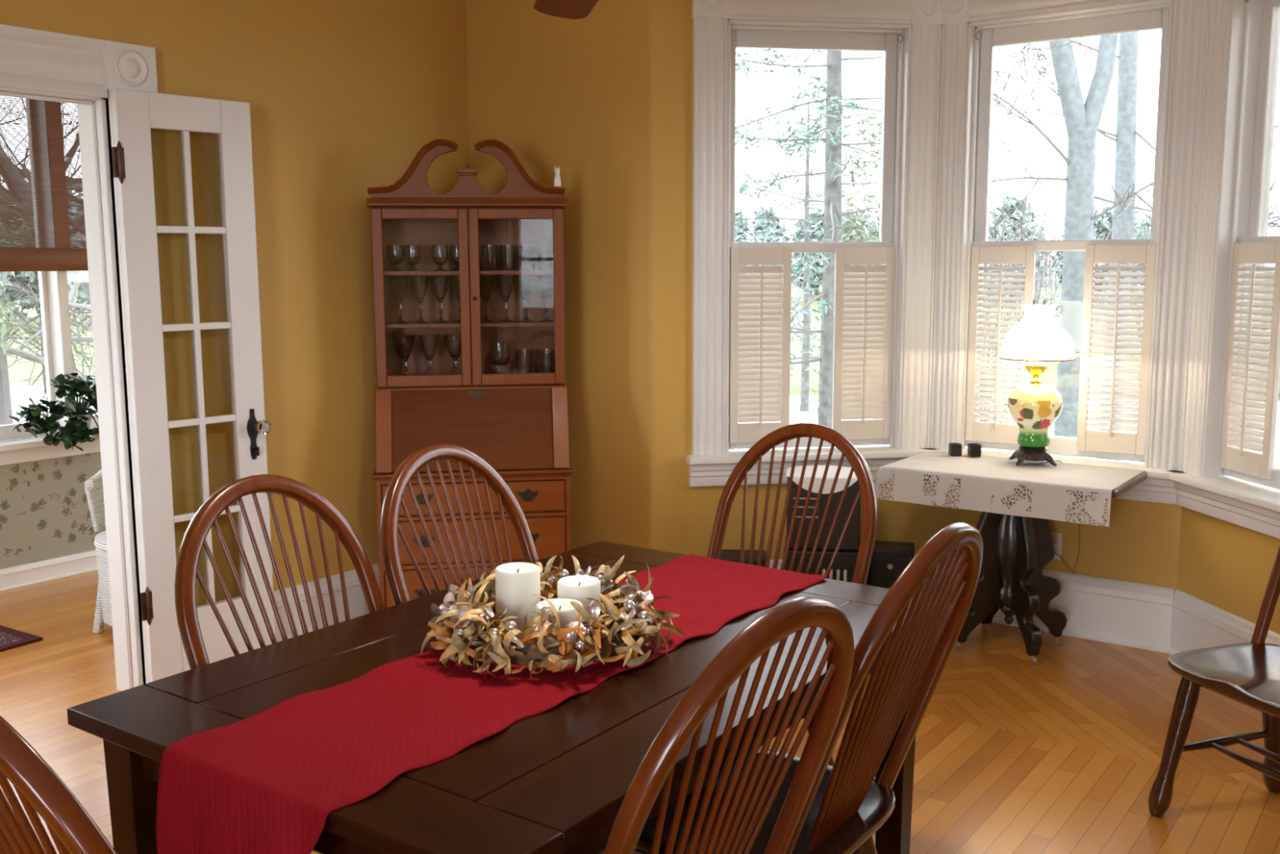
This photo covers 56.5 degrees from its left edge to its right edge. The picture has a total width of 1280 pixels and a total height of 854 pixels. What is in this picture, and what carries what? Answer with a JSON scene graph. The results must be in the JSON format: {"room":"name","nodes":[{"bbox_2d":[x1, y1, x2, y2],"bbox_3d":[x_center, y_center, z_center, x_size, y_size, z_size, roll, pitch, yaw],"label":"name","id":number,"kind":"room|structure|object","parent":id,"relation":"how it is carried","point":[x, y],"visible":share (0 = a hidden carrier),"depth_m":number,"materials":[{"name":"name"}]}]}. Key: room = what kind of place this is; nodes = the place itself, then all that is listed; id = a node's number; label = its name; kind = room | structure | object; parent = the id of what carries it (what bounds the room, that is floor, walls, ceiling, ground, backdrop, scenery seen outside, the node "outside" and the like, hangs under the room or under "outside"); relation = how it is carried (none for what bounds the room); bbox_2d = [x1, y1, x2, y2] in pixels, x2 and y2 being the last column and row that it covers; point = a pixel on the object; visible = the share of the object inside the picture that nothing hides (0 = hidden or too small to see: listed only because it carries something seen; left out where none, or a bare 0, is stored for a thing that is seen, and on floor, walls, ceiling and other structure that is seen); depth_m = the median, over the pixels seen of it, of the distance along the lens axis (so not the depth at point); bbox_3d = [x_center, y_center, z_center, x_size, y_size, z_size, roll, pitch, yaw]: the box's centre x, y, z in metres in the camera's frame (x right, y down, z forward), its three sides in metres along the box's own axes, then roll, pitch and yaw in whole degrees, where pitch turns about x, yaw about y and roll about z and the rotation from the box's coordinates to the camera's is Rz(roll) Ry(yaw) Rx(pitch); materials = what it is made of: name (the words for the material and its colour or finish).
{"room":"dining room","nodes":[
{"label":"dining room","id":0,"kind":"room"},
{"bbox_2d":[0,433,102,568],"bbox_3d":[-3.337,-0.648,5.310,0.160,2.950,4.400,5,10,35],"label":"wall","id":1,"kind":"structure","parent":0,"point":[45,514],"depth_m":5.88,"materials":[{"name":"paper"}]},
{"bbox_2d":[0,549,97,591],"bbox_3d":[-3.252,0.772,5.451,0.034,0.098,4.400,5,10,35],"label":"baseboard","id":2,"kind":"structure","parent":1,"relation":"attached to","point":[20,575],"depth_m":5.89,"materials":[{"name":"white paint"}]},
{"bbox_2d":[0,98,100,465],"bbox_3d":[-2.941,-0.827,5.744,0.195,1.980,2.800,5,10,35],"label":"window","id":3,"kind":"structure","parent":1,"relation":"in","point":[53,285],"depth_m":5.87,"materials":[{"name":"white paint"}]},
{"bbox_2d":[0,95,88,271],"bbox_3d":[-2.925,-1.201,5.586,0.066,0.935,2.450,5,10,35],"label":"bamboo blind","id":4,"kind":"object","parent":3,"relation":"attached to","point":[65,255],"visible":0.42,"depth_m":5.68,"materials":[{"name":"brown wood"}]},
{"bbox_2d":[8,372,99,451],"bbox_3d":[-2.772,-0.068,5.814,0.260,0.400,0.607,5,10,35],"label":"potted plant","id":5,"kind":"object","parent":3,"relation":"on","point":[77,428],"visible":0.7,"depth_m":5.76,"materials":[{"name":"green plant"}]},
{"bbox_2d":[0,0,469,605],"bbox_3d":[-2.832,-0.300,2.792,0.140,2.950,7.058,5,10,35],"label":"wall","id":6,"kind":"structure","parent":0,"point":[343,96],"depth_m":4.71,"materials":[{"name":"paint"}]},
{"bbox_2d":[0,23,177,690],"bbox_3d":[-2.179,-0.094,3.701,0.201,2.285,1.519,5,10,35],"label":"trim","id":7,"kind":"structure","parent":6,"relation":"attached to","point":[35,64],"depth_m":4.10,"materials":[{"name":"white paint"}]},
{"bbox_2d":[110,88,275,682],"bbox_3d":[-1.569,-0.103,4.273,0.113,2.116,0.522,7,10,41],"label":"door","id":8,"kind":"structure","parent":6,"relation":"in","point":[134,113],"depth_m":4.25,"materials":[{"name":"white paint"}]},
{"bbox_2d":[273,563,379,641],"bbox_3d":[-2.784,1.046,2.887,0.034,0.257,6.958,5,10,35],"label":"baseboard","id":9,"kind":"structure","parent":6,"relation":"attached to","point":[357,606],"depth_m":4.93,"materials":[{"name":"white paint"}]},
{"bbox_2d":[465,0,688,555],"bbox_3d":[-0.257,-0.658,5.278,1.114,2.950,0.226,5,10,35],"label":"wall","id":10,"kind":"structure","parent":0,"point":[602,97],"depth_m":5.05,"materials":[{"name":"paint"}]},
{"bbox_2d":[0,569,1279,853],"bbox_3d":[-0.663,1.334,1.970,8.350,0.080,7.890,5,10,35],"label":"floor","id":11,"kind":"structure","parent":0,"point":[1062,753],"depth_m":3.87,"materials":[{"name":"brown wood"}]},
{"bbox_2d":[0,625,43,651],"bbox_3d":[-3.279,0.974,4.304,0.630,0.011,1.970,5,9,32],"label":"patterned rug","id":12,"kind":"object","parent":11,"relation":"on","point":[10,637],"visible":1,"depth_m":4.95,"materials":[{"name":"fabric"}]},
{"bbox_2d":[0,715,116,853],"bbox_3d":[-0.648,0.787,1.693,0.534,1.087,0.634,5,10,35],"label":"chair","id":13,"kind":"object","parent":11,"relation":"on","point":[73,830],"visible":1,"depth_m":1.31,"materials":[{"name":"brown wood"}]},
{"bbox_2d":[84,468,112,633],"bbox_3d":[-2.047,0.378,5.146,0.673,0.954,0.597,2,8,16],"label":"wicker chair","id":14,"kind":"object","parent":11,"relation":"on","point":[94,485],"visible":0.12,"depth_m":5.04,"materials":[{"name":"white"}]},
{"bbox_2d":[174,474,385,853],"bbox_3d":[-0.607,0.666,2.560,0.634,1.087,0.534,5,9,31],"label":"chair","id":15,"kind":"object","parent":11,"relation":"on","point":[187,571],"visible":0.3,"depth_m":2.60,"materials":[{"name":"brown wood"}]},
{"bbox_2d":[380,443,538,604],"bbox_3d":[-0.280,0.604,2.993,0.634,1.087,0.534,5,9,32],"label":"chair","id":16,"kind":"object","parent":11,"relation":"on","point":[393,500],"visible":0.2,"depth_m":3.04,"materials":[{"name":"brown wood"}]},
{"bbox_2d":[366,138,573,608],"bbox_3d":[-0.693,-0.142,4.925,0.799,2.028,0.420,-1,8,-7],"label":"secretary desk","id":17,"kind":"object","parent":11,"relation":"on","point":[517,423],"visible":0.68,"depth_m":4.82,"materials":[{"name":"brown wood"}]},
{"bbox_2d":[386,244,404,271],"bbox_3d":[-0.991,-0.685,4.834,0.068,0.104,0.068,-5,9,-32],"label":"goblet","id":18,"kind":"object","parent":17,"relation":"on","point":[395,253],"visible":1,"depth_m":4.81,"materials":[{"name":"clear glass"}]},
{"bbox_2d":[389,275,408,323],"bbox_3d":[-0.980,-0.519,4.862,0.080,0.192,0.080,5,10,35],"label":"goblet","id":19,"kind":"object","parent":17,"relation":"on","point":[399,284],"visible":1,"depth_m":4.84,"materials":[{"name":"clear glass"}]},
{"bbox_2d":[389,275,408,302],"bbox_3d":[-0.981,-0.562,4.856,0.080,0.106,0.080,5,10,35],"label":"bowl","id":20,"kind":"object","parent":19,"relation":"on","point":[399,284],"depth_m":4.83,"materials":[{"name":"clear glass"}]},
{"bbox_2d":[393,334,415,375],"bbox_3d":[-0.967,-0.285,4.904,0.088,0.184,0.088,5,10,35],"label":"goblet","id":21,"kind":"object","parent":17,"relation":"on","point":[404,344],"visible":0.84,"depth_m":4.87,"materials":[{"name":"clear glass"}]},
{"bbox_2d":[393,334,415,359],"bbox_3d":[-0.968,-0.326,4.898,0.088,0.102,0.088,5,10,35],"label":"bowl","id":22,"kind":"object","parent":21,"relation":"on","point":[404,344],"depth_m":4.87,"materials":[{"name":"clear glass"}]},
{"bbox_2d":[404,244,421,271],"bbox_3d":[-0.925,-0.687,4.846,0.069,0.104,0.069,2,8,18],"label":"goblet","id":23,"kind":"object","parent":17,"relation":"on","point":[412,253],"visible":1,"depth_m":4.82,"materials":[{"name":"clear glass"}]},
{"bbox_2d":[409,275,429,323],"bbox_3d":[-0.899,-0.521,4.875,0.080,0.192,0.080,-4,9,-24],"label":"goblet","id":24,"kind":"object","parent":17,"relation":"on","point":[420,284],"visible":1,"depth_m":4.85,"materials":[{"name":"clear glass"}]},
{"bbox_2d":[409,275,429,302],"bbox_3d":[-0.899,-0.564,4.869,0.080,0.106,0.080,-4,9,-24],"label":"bowl","id":25,"kind":"object","parent":24,"relation":"on","point":[420,284],"depth_m":4.84,"materials":[{"name":"clear glass"}]},
{"bbox_2d":[417,333,439,374],"bbox_3d":[-0.868,-0.288,4.917,0.088,0.184,0.088,3,8,21],"label":"goblet","id":26,"kind":"object","parent":17,"relation":"on","point":[428,343],"visible":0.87,"depth_m":4.89,"materials":[{"name":"clear glass"}]},
{"bbox_2d":[417,333,439,359],"bbox_3d":[-0.868,-0.329,4.911,0.088,0.102,0.088,3,8,21],"label":"bowl","id":27,"kind":"object","parent":26,"relation":"on","point":[428,343],"depth_m":4.88,"materials":[{"name":"clear glass"}]},
{"bbox_2d":[430,275,449,323],"bbox_3d":[-0.818,-0.524,4.888,0.080,0.192,0.080,2,8,14],"label":"goblet","id":28,"kind":"object","parent":17,"relation":"on","point":[439,283],"visible":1,"depth_m":4.86,"materials":[{"name":"clear glass"}]},
{"bbox_2d":[430,275,449,302],"bbox_3d":[-0.819,-0.566,4.882,0.080,0.106,0.080,2,8,14],"label":"bowl","id":29,"kind":"object","parent":28,"relation":"on","point":[439,283],"depth_m":4.86,"materials":[{"name":"clear glass"}]},
{"bbox_2d":[444,333,461,374],"bbox_3d":[-0.764,-0.289,4.921,0.088,0.184,0.088,-4,9,-23],"label":"goblet","id":30,"kind":"object","parent":17,"relation":"on","point":[453,341],"visible":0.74,"depth_m":4.89,"materials":[{"name":"clear glass"}]},
{"bbox_2d":[444,333,461,359],"bbox_3d":[-0.764,-0.330,4.915,0.088,0.102,0.088,-4,9,-23],"label":"bowl","id":31,"kind":"object","parent":30,"relation":"on","point":[453,341],"depth_m":4.89,"materials":[{"name":"clear glass"}]},
{"bbox_2d":[370,207,564,387],"bbox_3d":[-0.703,-0.539,4.939,0.760,0.718,0.270,-1,8,-7],"label":"cabinet","id":32,"kind":"object","parent":17,"relation":"attached to","point":[469,228],"depth_m":4.99,"materials":[{"name":"brown wood"}]},
{"bbox_2d":[383,270,553,275],"bbox_3d":[-0.705,-0.640,4.934,0.719,0.014,0.228,-1,8,-7],"label":"shelf","id":33,"kind":"object","parent":17,"relation":"attached to","point":[385,272],"depth_m":4.84,"materials":[{"name":"brown wood"}]},
{"bbox_2d":[385,320,554,328],"bbox_3d":[-0.704,-0.430,4.963,0.719,0.014,0.228,-1,8,-7],"label":"shelf","id":34,"kind":"object","parent":17,"relation":"attached to","point":[388,323],"depth_m":4.88,"materials":[{"name":"brown wood"}]},
{"bbox_2d":[479,275,494,322],"bbox_3d":[-0.637,-0.528,4.915,0.080,0.192,0.080,4,9,31],"label":"goblet","id":35,"kind":"object","parent":17,"relation":"on","point":[486,282],"visible":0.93,"depth_m":4.89,"materials":[{"name":"clear glass"}]},
{"bbox_2d":[479,275,494,301],"bbox_3d":[-0.637,-0.571,4.909,0.080,0.106,0.080,4,9,31],"label":"bowl","id":36,"kind":"object","parent":35,"relation":"on","point":[486,282],"depth_m":4.88,"materials":[{"name":"clear glass"}]},
{"bbox_2d":[480,244,498,270],"bbox_3d":[-0.616,-0.696,4.898,0.072,0.104,0.072,5,10,35],"label":"tumbler","id":37,"kind":"object","parent":17,"relation":"on","point":[490,253],"visible":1,"depth_m":4.87,"materials":[{"name":"clear glass"}]},
{"bbox_2d":[488,342,510,373],"bbox_3d":[-0.581,-0.274,4.938,0.086,0.150,0.086,-5,9,-32],"label":"goblet","id":38,"kind":"object","parent":17,"relation":"on","point":[499,352],"visible":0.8,"depth_m":4.90,"materials":[{"name":"clear glass"}]},
{"bbox_2d":[495,275,515,322],"bbox_3d":[-0.555,-0.530,4.925,0.080,0.192,0.080,-7,11,-42],"label":"goblet","id":39,"kind":"object","parent":17,"relation":"on","point":[504,282],"visible":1,"depth_m":4.90,"materials":[{"name":"clear glass"}]},
{"bbox_2d":[495,275,515,301],"bbox_3d":[-0.555,-0.573,4.919,0.080,0.106,0.080,-7,11,-42],"label":"bowl","id":40,"kind":"object","parent":39,"relation":"on","point":[504,282],"depth_m":4.89,"materials":[{"name":"clear glass"}]},
{"bbox_2d":[499,244,516,270],"bbox_3d":[-0.543,-0.700,4.920,0.072,0.104,0.072,1,8,8],"label":"tumbler","id":41,"kind":"object","parent":17,"relation":"on","point":[508,253],"visible":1,"depth_m":4.89,"materials":[{"name":"clear glass"}]},
{"bbox_2d":[514,348,533,373],"bbox_3d":[-0.482,-0.262,4.957,0.080,0.120,0.080,5,10,35],"label":"tumbler","id":42,"kind":"object","parent":17,"relation":"on","point":[523,357],"visible":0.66,"depth_m":4.93,"materials":[{"name":"clear glass"}]},
{"bbox_2d":[515,275,534,321],"bbox_3d":[-0.474,-0.533,4.943,0.080,0.192,0.080,1,8,6],"label":"goblet","id":43,"kind":"object","parent":17,"relation":"on","point":[525,282],"visible":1,"depth_m":4.92,"materials":[{"name":"clear glass"}]},
{"bbox_2d":[515,275,534,301],"bbox_3d":[-0.474,-0.575,4.937,0.080,0.106,0.080,1,8,6],"label":"bowl","id":44,"kind":"object","parent":43,"relation":"on","point":[525,282],"depth_m":4.91,"materials":[{"name":"clear glass"}]},
{"bbox_2d":[517,244,535,270],"bbox_3d":[-0.466,-0.699,4.911,0.072,0.104,0.072,-6,10,-37],"label":"tumbler","id":45,"kind":"object","parent":17,"relation":"on","point":[526,253],"visible":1,"depth_m":4.88,"materials":[{"name":"clear glass"}]},
{"bbox_2d":[536,244,553,270],"bbox_3d":[-0.393,-0.702,4.932,0.072,0.104,0.072,1,8,10],"label":"tumbler","id":46,"kind":"object","parent":17,"relation":"on","point":[544,253],"visible":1,"depth_m":4.91,"materials":[{"name":"clear glass"}]},
{"bbox_2d":[535,348,555,373],"bbox_3d":[-0.393,-0.263,4.962,0.080,0.120,0.080,-1,8,-8],"label":"tumbler","id":47,"kind":"object","parent":17,"relation":"on","point":[545,357],"visible":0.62,"depth_m":4.93,"materials":[{"name":"clear glass"}]},
{"bbox_2d":[536,275,554,321],"bbox_3d":[-0.390,-0.533,4.939,0.080,0.192,0.080,-4,9,-27],"label":"goblet","id":48,"kind":"object","parent":17,"relation":"on","point":[545,282],"visible":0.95,"depth_m":4.91,"materials":[{"name":"clear glass"}]},
{"bbox_2d":[536,275,553,301],"bbox_3d":[-0.390,-0.575,4.933,0.080,0.106,0.080,-4,9,-27],"label":"bowl","id":49,"kind":"object","parent":48,"relation":"on","point":[545,282],"depth_m":4.91,"materials":[{"name":"clear glass"}]},
{"bbox_2d":[66,540,926,853],"bbox_3d":[-0.152,0.830,2.527,1.030,0.759,1.573,5,10,35],"label":"dining table","id":50,"kind":"object","parent":11,"relation":"on","point":[557,780],"visible":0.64,"depth_m":2.12,"materials":[{"name":"brown wood"}]},
{"bbox_2d":[155,554,827,853],"bbox_3d":[-0.161,0.588,2.477,0.431,0.285,1.605,5,10,35],"label":"table runner","id":51,"kind":"object","parent":50,"relation":"on","point":[269,780],"visible":0.8,"depth_m":2.02,"materials":[{"name":"red fabric"}]},
{"bbox_2d":[494,562,540,644],"bbox_3d":[-0.254,0.368,2.478,0.093,0.154,0.093,5,10,35],"label":"pillar candle","id":52,"kind":"object","parent":51,"relation":"on","point":[516,583],"visible":0.8,"depth_m":2.44,"materials":[{"name":"white wax"}]},
{"bbox_2d":[420,555,684,679],"bbox_3d":[-0.186,0.366,2.464,0.554,0.157,0.542,5,10,35],"label":"wreath","id":53,"kind":"object","parent":51,"relation":"on","point":[473,616],"visible":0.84,"depth_m":2.33,"materials":[{"name":"beige plant"}]},
{"bbox_2d":[535,598,582,644],"bbox_3d":[-0.162,0.406,2.407,0.095,0.098,0.096,5,10,35],"label":"pillar candle","id":54,"kind":"object","parent":51,"relation":"on","point":[566,613],"visible":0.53,"depth_m":2.38,"materials":[{"name":"white wax"}]},
{"bbox_2d":[557,575,600,639],"bbox_3d":[-0.129,0.381,2.512,0.091,0.118,0.091,5,10,35],"label":"pillar candle","id":55,"kind":"object","parent":51,"relation":"on","point":[579,588],"visible":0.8,"depth_m":2.48,"materials":[{"name":"white wax"}]},
{"bbox_2d":[604,595,854,853],"bbox_3d":[-0.014,0.753,1.911,0.634,1.087,0.534,6,10,40],"label":"chair","id":56,"kind":"object","parent":11,"relation":"on","point":[738,835],"visible":0.98,"depth_m":1.71,"materials":[{"name":"brown wood"}]},
{"bbox_2d":[719,549,766,566],"bbox_3d":[0.425,0.699,4.924,0.190,0.351,0.183,1,8,6],"label":"speaker","id":57,"kind":"object","parent":11,"relation":"on","point":[733,555],"visible":0.05,"depth_m":4.87},
{"bbox_2d":[706,422,877,765],"bbox_3d":[0.303,0.558,3.303,0.534,1.087,0.634,7,11,41],"label":"chair","id":58,"kind":"object","parent":11,"relation":"on","point":[867,489],"visible":0.28,"depth_m":3.41,"materials":[{"name":"brown wood"}]},
{"bbox_2d":[636,522,983,853],"bbox_3d":[0.318,0.689,2.361,0.634,1.087,0.534,5,10,35],"label":"chair","id":59,"kind":"object","parent":11,"relation":"on","point":[846,805],"visible":0.8,"depth_m":2.26,"materials":[{"name":"brown wood"}]},
{"bbox_2d":[783,466,860,582],"bbox_3d":[0.749,0.529,4.890,0.310,0.694,0.300,1,8,9],"label":"system","id":60,"kind":"object","parent":11,"relation":"on","point":[842,569],"visible":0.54,"depth_m":4.74,"materials":[{"name":"black plastic"}]},
{"bbox_2d":[786,465,857,493],"bbox_3d":[0.750,0.212,4.857,0.300,0.065,0.294,1,8,9],"label":"doily","id":61,"kind":"object","parent":60,"relation":"on","point":[844,473],"visible":0.63,"depth_m":4.73,"materials":[{"name":"white fabric"}]},
{"bbox_2d":[866,540,914,588],"bbox_3d":[1.062,0.677,5.058,0.190,0.351,0.183,2,8,14],"label":"speaker","id":62,"kind":"object","parent":11,"relation":"on","point":[889,559],"visible":0.41,"depth_m":4.97},
{"bbox_2d":[892,451,1146,664],"bbox_3d":[1.483,0.526,4.759,0.890,0.730,0.490,5,10,35],"label":"pedestal table","id":63,"kind":"object","parent":11,"relation":"on","point":[1016,550],"visible":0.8,"depth_m":4.71,"materials":[{"name":"brown wood"}]},
{"bbox_2d":[874,450,1142,526],"bbox_3d":[1.435,0.268,4.701,0.917,0.216,0.521,5,10,35],"label":"lace tablecloth","id":64,"kind":"object","parent":63,"relation":"on","point":[982,477],"visible":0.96,"depth_m":4.56,"materials":[{"name":"white fabric"}]},
{"bbox_2d":[999,299,1075,466],"bbox_3d":[1.580,-0.180,4.757,0.289,0.653,0.289,5,10,35],"label":"lamp","id":65,"kind":"object","parent":64,"relation":"on","point":[1034,406],"visible":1,"depth_m":4.69,"materials":[{"name":"glass"}]},
{"bbox_2d":[1147,545,1279,817],"bbox_3d":[1.802,0.569,3.178,0.634,1.087,0.534,-3,9,-21],"label":"chair","id":66,"kind":"object","parent":11,"relation":"on","point":[1246,673],"visible":1,"depth_m":3.30,"materials":[{"name":"brown wood"}]},
{"bbox_2d":[688,0,928,559],"bbox_3d":[0.744,-0.643,5.136,1.122,2.950,0.160,-2,8,-9],"label":"wall","id":67,"kind":"structure","parent":0,"point":[897,521],"depth_m":5.15,"materials":[{"name":"paint"}]},
{"bbox_2d":[686,0,942,486],"bbox_3d":[0.729,-0.814,5.078,1.102,2.105,0.262,-2,8,-9],"label":"window","id":68,"kind":"structure","parent":67,"relation":"in","point":[908,33],"depth_m":5.02,"materials":[{"name":"white paint"}]},
{"bbox_2d":[728,246,791,443],"bbox_3d":[0.509,-0.347,5.090,0.275,0.834,0.037,-2,8,-10],"label":"louvered shutter","id":69,"kind":"object","parent":68,"relation":"attached to","point":[759,377],"visible":0.94,"depth_m":5.09,"materials":[{"name":"beige paint"}]},
{"bbox_2d":[831,246,897,439],"bbox_3d":[0.975,-0.360,5.165,0.275,0.834,0.036,-2,8,-9],"label":"louvered shutter","id":70,"kind":"object","parent":68,"relation":"attached to","point":[864,314],"visible":0.91,"depth_m":5.16,"materials":[{"name":"beige paint"}]},
{"bbox_2d":[927,481,1181,592],"bbox_3d":[1.740,-0.616,4.907,1.123,2.950,0.160,5,10,35],"label":"wall","id":71,"kind":"structure","parent":0,"point":[1140,543],"depth_m":4.82,"materials":[{"name":"paint"}]},
{"bbox_2d":[925,556,1174,653],"bbox_3d":[1.690,0.729,5.015,1.023,0.257,0.034,5,10,35],"label":"baseboard","id":72,"kind":"structure","parent":71,"relation":"attached to","point":[1120,612],"depth_m":4.84,"materials":[{"name":"white paint"}]},
{"bbox_2d":[922,0,1207,504],"bbox_3d":[1.721,-0.788,4.858,1.063,2.105,0.262,5,10,35],"label":"window","id":73,"kind":"structure","parent":71,"relation":"in","point":[971,29],"depth_m":4.80,"materials":[{"name":"white paint"}]},
{"bbox_2d":[963,245,1035,444],"bbox_3d":[1.518,-0.346,5.050,0.278,0.834,0.040,5,10,35],"label":"louvered shutter","id":74,"kind":"object","parent":73,"relation":"attached to","point":[980,431],"visible":0.81,"depth_m":5.06,"materials":[{"name":"beige paint"}]},
{"bbox_2d":[1075,244,1156,455],"bbox_3d":[1.910,-0.309,4.772,0.278,0.834,0.040,5,10,35],"label":"louvered shutter","id":75,"kind":"object","parent":73,"relation":"attached to","point":[1131,443],"visible":0.98,"depth_m":4.77,"materials":[{"name":"beige paint"}]},
{"bbox_2d":[1176,506,1279,634],"bbox_3d":[2.292,-0.488,3.969,0.160,2.950,1.282,-2,8,-9],"label":"wall","id":76,"kind":"structure","parent":0,"point":[1227,566],"depth_m":4.40,"materials":[{"name":"paint"}]},
{"bbox_2d":[1166,0,1279,538],"bbox_3d":[2.251,-0.671,3.998,0.262,2.105,1.102,-2,8,-9],"label":"window","id":77,"kind":"structure","parent":76,"relation":"in","point":[1237,200],"depth_m":4.35,"materials":[{"name":"white paint"}]},
{"bbox_2d":[1218,241,1279,479],"bbox_3d":[2.200,-0.244,4.294,0.040,0.834,0.278,-2,8,-9],"label":"louvered shutter","id":78,"kind":"object","parent":77,"relation":"attached to","point":[1260,465],"visible":1,"depth_m":4.28,"materials":[{"name":"beige paint"}]},
{"bbox_2d":[1167,589,1279,654],"bbox_3d":[2.207,0.852,4.115,0.034,0.257,1.232,-2,8,-9],"label":"baseboard","id":79,"kind":"structure","parent":76,"relation":"attached to","point":[1197,623],"depth_m":4.52,"materials":[{"name":"white paint"}]},
{"bbox_3d":[0.059,-1.597,1.028,6.537,0.080,7.890,5,10,35],"label":"ceiling","id":80,"kind":"structure","parent":0,"visible":0},
{"bbox_2d":[533,0,598,19],"bbox_3d":[-0.055,-1.337,2.454,1.155,0.827,1.155,5,9,32],"label":"ceiling fan","id":81,"kind":"object","parent":80,"relation":"hanging from","point":[568,9],"visible":1,"depth_m":3.14,"materials":[{"name":"brown wood"}]},
{"label":"outside","id":82,"kind":"structure","parent":0,"visible":0},
{"bbox_2d":[2,276,1144,399],"bbox_3d":[34.464,-8.055,73.332,270.000,0.300,280.000,5,10,35],"label":"ground","id":83,"kind":"structure","parent":82,"point":[18,371],"depth_m":26.71,"materials":[{"name":"white snow"}]},
{"bbox_2d":[0,169,91,324],"bbox_3d":[-20.552,-6.280,41.669,3.956,5.788,3.997,3,9,21],"label":"tree","id":84,"kind":"object","parent":83,"relation":"on","point":[27,276],"visible":0.06,"depth_m":41.33,"materials":[{"name":"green plant"}]},
{"bbox_2d":[0,194,93,425],"bbox_3d":[-5.502,-1.474,10.045,1.806,4.500,2.073,-1,8,-8],"label":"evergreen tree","id":85,"kind":"object","parent":83,"relation":"on","point":[6,409],"visible":0.16,"depth_m":10.12,"materials":[{"name":"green plant"}]},
{"bbox_2d":[0,113,95,404],"bbox_3d":[-4.483,-1.420,9.353,2.276,4.666,3.540,-5,9,-30],"label":"bare tree","id":86,"kind":"object","parent":83,"relation":"on","point":[82,277],"visible":0.25,"depth_m":9.29,"materials":[{"name":"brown plant"}]},
{"bbox_2d":[0,96,95,422],"bbox_3d":[-6.660,-2.572,14.245,6.991,6.601,7.086,0,8,1],"label":"bare tree","id":87,"kind":"object","parent":83,"relation":"on","point":[43,371],"visible":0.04,"depth_m":13.43,"materials":[{"name":"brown plant"}]},
{"bbox_2d":[748,205,793,277],"bbox_3d":[7.238,-10.136,69.026,3.639,5.265,3.894,-1,8,-6],"label":"tree","id":88,"kind":"object","parent":83,"relation":"on","point":[755,223],"visible":0.2,"depth_m":68.05,"materials":[{"name":"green plant"}]},
{"bbox_2d":[734,220,820,384],"bbox_3d":[2.021,-2.028,19.776,2.510,2.855,2.491,4,9,26],"label":"shrub","id":89,"kind":"object","parent":83,"relation":"on","point":[799,291],"visible":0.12,"depth_m":19.58,"materials":[{"name":"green plant"}]},
{"bbox_2d":[751,94,824,411],"bbox_3d":[2.198,-2.387,16.704,1.098,4.401,1.237,5,10,35],"label":"spruce tree","id":90,"kind":"object","parent":83,"relation":"on","point":[805,375],"visible":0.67,"depth_m":16.64,"materials":[{"name":"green plant"}]},
{"bbox_2d":[789,205,823,300],"bbox_3d":[9.570,-9.357,64.543,3.553,5.164,3.697,-2,8,-14],"label":"tree","id":91,"kind":"object","parent":83,"relation":"on","point":[820,214],"visible":0.26,"depth_m":64.02,"materials":[{"name":"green plant"}]},
{"bbox_2d":[734,48,883,447],"bbox_3d":[1.194,-2.464,9.678,2.557,6.501,2.881,-2,8,-11],"label":"spruce tree","id":92,"kind":"object","parent":83,"relation":"on","point":[833,215],"visible":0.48,"depth_m":9.66,"materials":[{"name":"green plant"}]},
{"bbox_2d":[800,105,882,414],"bbox_3d":[2.978,-1.963,14.574,2.021,4.147,2.160,2,8,15],"label":"spruce tree","id":93,"kind":"object","parent":83,"relation":"on","point":[868,124],"visible":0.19,"depth_m":14.38,"materials":[{"name":"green plant"}]},
{"bbox_2d":[819,207,882,265],"bbox_3d":[10.277,-8.013,56.506,3.624,4.764,3.497,2,8,16],"label":"tree","id":94,"kind":"object","parent":83,"relation":"on","point":[865,215],"visible":0.05,"depth_m":55.89,"materials":[{"name":"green plant"}]},
{"bbox_2d":[875,136,1066,448],"bbox_3d":[3.305,-1.312,11.479,1.613,3.712,1.874,4,9,27],"label":"shrub","id":95,"kind":"object","parent":83,"relation":"on","point":[1025,185],"visible":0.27,"depth_m":11.31,"materials":[{"name":"grey plant"}]},
{"bbox_2d":[866,33,1153,457],"bbox_3d":[3.226,-2.368,8.539,4.233,6.704,2.919,2,8,16],"label":"bare tree","id":96,"kind":"object","parent":83,"relation":"on","point":[1082,120],"visible":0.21,"depth_m":8.69,"materials":[{"name":"grey plant"}]},
{"bbox_2d":[983,193,1048,302],"bbox_3d":[17.172,-8.092,54.754,3.505,5.262,3.573,6,10,38],"label":"tree","id":97,"kind":"object","parent":83,"relation":"on","point":[1011,206],"visible":0.29,"depth_m":54.28,"materials":[{"name":"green plant"}]},
{"bbox_2d":[981,206,1063,363],"bbox_3d":[7.806,-3.003,24.648,2.746,3.386,2.733,7,11,43],"label":"shrub","id":98,"kind":"object","parent":83,"relation":"on","point":[1038,232],"visible":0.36,"depth_m":24.32,"materials":[{"name":"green plant"}]},
{"bbox_2d":[990,31,1155,460],"bbox_3d":[4.608,-2.786,11.204,2.739,6.784,2.659,5,10,35],"label":"bare tree","id":99,"kind":"object","parent":83,"relation":"on","point":[1125,167],"visible":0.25,"depth_m":11.27,"materials":[{"name":"grey plant"}]},
{"bbox_2d":[1093,204,1149,304],"bbox_3d":[22.027,-7.955,55.172,3.249,5.165,3.229,7,10,40],"label":"tree","id":100,"kind":"object","parent":83,"relation":"on","point":[1107,218],"visible":0.15,"depth_m":54.72,"materials":[{"name":"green plant"}]},
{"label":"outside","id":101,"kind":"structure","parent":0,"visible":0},
{"bbox_2d":[9,386,1142,462],"bbox_3d":[2.024,0.303,13.265,60.001,0.020,11.500,1,8,9],"label":"road","id":102,"kind":"structure","parent":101,"point":[19,396],"depth_m":17.51,"materials":[{"name":"asphalt"}]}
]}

